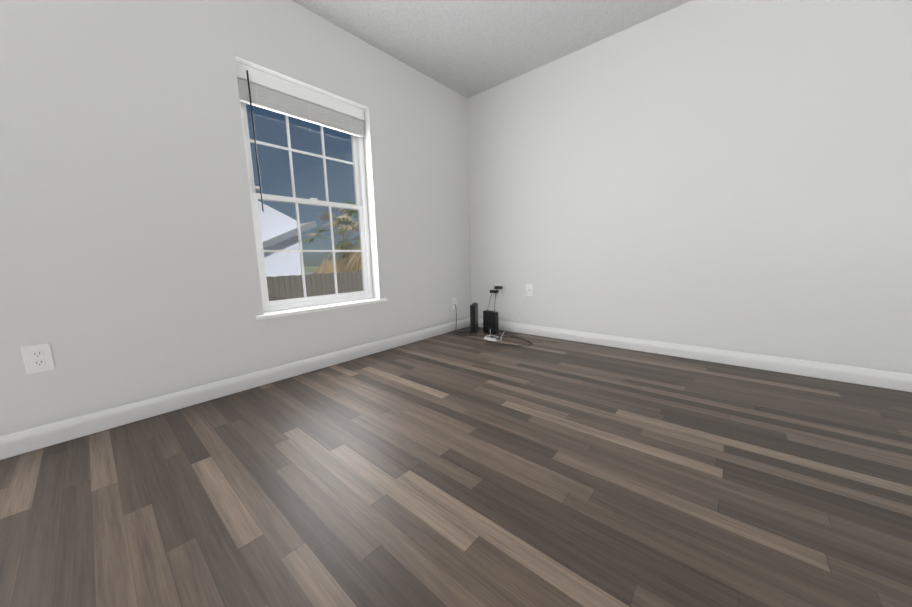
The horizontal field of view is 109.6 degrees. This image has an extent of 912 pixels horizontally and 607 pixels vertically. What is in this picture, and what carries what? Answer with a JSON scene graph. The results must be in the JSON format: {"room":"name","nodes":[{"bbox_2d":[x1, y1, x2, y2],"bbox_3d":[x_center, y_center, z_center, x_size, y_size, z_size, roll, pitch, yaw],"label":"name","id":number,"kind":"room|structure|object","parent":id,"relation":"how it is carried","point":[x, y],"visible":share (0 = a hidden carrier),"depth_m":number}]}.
{"room":"empty room","nodes":[
{"label":"empty room","id":0,"kind":"room"},
{"bbox_2d":[0,0,470,435],"bbox_3d":[-2.355,-0.495,0.842,0.180,2.440,7.810,6,11,41],"label":"wall","id":1,"kind":"structure","parent":0,"point":[129,270],"depth_m":1.69},
{"bbox_2d":[21,343,54,373],"bbox_3d":[-1.821,0.239,1.401,0.008,0.122,0.078,6,11,41],"label":"electrical outlet","id":2,"kind":"object","parent":1,"relation":"attached to","point":[37,358],"visible":1,"depth_m":1.40},
{"bbox_2d":[0,318,469,459],"bbox_3d":[-2.251,0.670,0.946,0.014,0.100,7.450,6,11,41],"label":"baseboard","id":3,"kind":"structure","parent":1,"relation":"attached to","point":[27,440],"depth_m":1.78},
{"bbox_2d":[237,70,372,311],"bbox_3d":[-1.042,-0.738,2.365,0.126,1.520,0.900,6,11,41],"label":"window","id":4,"kind":"structure","parent":1,"relation":"in","point":[358,173],"depth_m":2.36},
{"bbox_2d":[235,62,364,137],"bbox_3d":[-1.036,-1.385,2.251,0.041,0.207,0.892,6,11,41],"label":"window blind","id":5,"kind":"object","parent":4,"relation":"attached to","point":[275,101],"visible":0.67,"depth_m":2.18},
{"bbox_2d":[256,298,386,319],"bbox_3d":[-0.964,0.026,2.424,0.140,0.026,1.000,6,11,41],"label":"window sill","id":6,"kind":"structure","parent":1,"relation":"attached to","point":[290,312],"depth_m":2.32},
{"bbox_2d":[452,297,456,308],"bbox_3d":[-0.019,-0.004,3.467,0.008,0.122,0.078,6,11,41],"label":"electrical outlet","id":7,"kind":"object","parent":1,"relation":"attached to","point":[454,301],"visible":1,"depth_m":3.46},
{"bbox_2d":[0,326,911,606],"bbox_3d":[0.108,1.011,-1.067,6.610,0.120,7.810,6,11,41],"label":"floor","id":8,"kind":"structure","parent":0,"point":[458,470],"depth_m":1.09},
{"bbox_2d":[454,286,531,345],"bbox_3d":[0.372,0.086,3.204,0.932,0.478,0.484,6,11,41],"label":"gear","id":9,"kind":"object","parent":8,"relation":"on","point":[490,323],"visible":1,"depth_m":3.32},
{"bbox_2d":[292,0,691,98],"bbox_3d":[0.043,-1.522,-1.433,6.610,0.120,7.810,6,11,41],"label":"ceiling","id":10,"kind":"structure","parent":0,"point":[467,49],"depth_m":2.36},
{"bbox_2d":[467,0,911,373],"bbox_3d":[2.639,-0.724,1.537,6.430,2.440,0.180,6,11,41],"label":"wall","id":11,"kind":"structure","parent":0,"point":[733,175],"depth_m":2.17},
{"bbox_2d":[495,283,500,294],"bbox_3d":[0.448,-0.152,3.429,0.078,0.122,0.008,6,11,41],"label":"electrical outlet","id":12,"kind":"object","parent":11,"relation":"attached to","point":[499,290],"visible":0.62,"depth_m":3.42},
{"bbox_2d":[526,284,532,295],"bbox_3d":[0.724,-0.134,3.184,0.078,0.122,0.016,6,11,41],"label":"outlet","id":13,"kind":"object","parent":11,"relation":"attached to","point":[529,287],"visible":1,"depth_m":3.18},
{"bbox_2d":[478,318,911,391],"bbox_3d":[2.543,0.439,1.686,6.236,0.100,0.014,6,11,41],"label":"baseboard","id":14,"kind":"structure","parent":11,"relation":"attached to","point":[871,377],"depth_m":2.20},
{"label":"outside","id":15,"kind":"structure","parent":0,"visible":0},
{"bbox_2d":[304,266,362,282],"bbox_3d":[-16.500,-1.180,22.619,130.000,0.300,160.000,6,11,41],"label":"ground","id":16,"kind":"structure","parent":15,"point":[311,268],"depth_m":62.50},
{"bbox_2d":[255,186,316,284],"bbox_3d":[-14.983,-1.674,7.832,10.260,4.823,18.849,6,11,41],"label":"house","id":17,"kind":"structure","parent":16,"relation":"on","point":[283,236],"depth_m":10.90},
{"bbox_2d":[266,270,362,300],"bbox_3d":[-4.522,-0.239,8.879,0.125,1.150,4.440,6,11,41],"label":"fence","id":18,"kind":"object","parent":16,"relation":"on","point":[357,279],"depth_m":9.24},
{"bbox_2d":[302,211,359,273],"bbox_3d":[-5.735,-2.832,17.010,4.282,4.021,4.076,6,11,41],"label":"palm tree","id":19,"kind":"object","parent":16,"relation":"on","point":[345,242],"depth_m":16.30},
{"bbox_2d":[320,198,361,271],"bbox_3d":[-4.249,-3.334,16.382,5.427,5.117,4.758,6,11,41],"label":"palm tree","id":20,"kind":"object","parent":16,"relation":"on","point":[356,248],"depth_m":15.36},
{"bbox_2d":[334,204,361,271],"bbox_3d":[-3.003,-2.835,14.554,4.604,4.588,5.393,6,11,41],"label":"palm tree","id":21,"kind":"object","parent":16,"relation":"on","point":[344,230],"depth_m":14.20}
]}

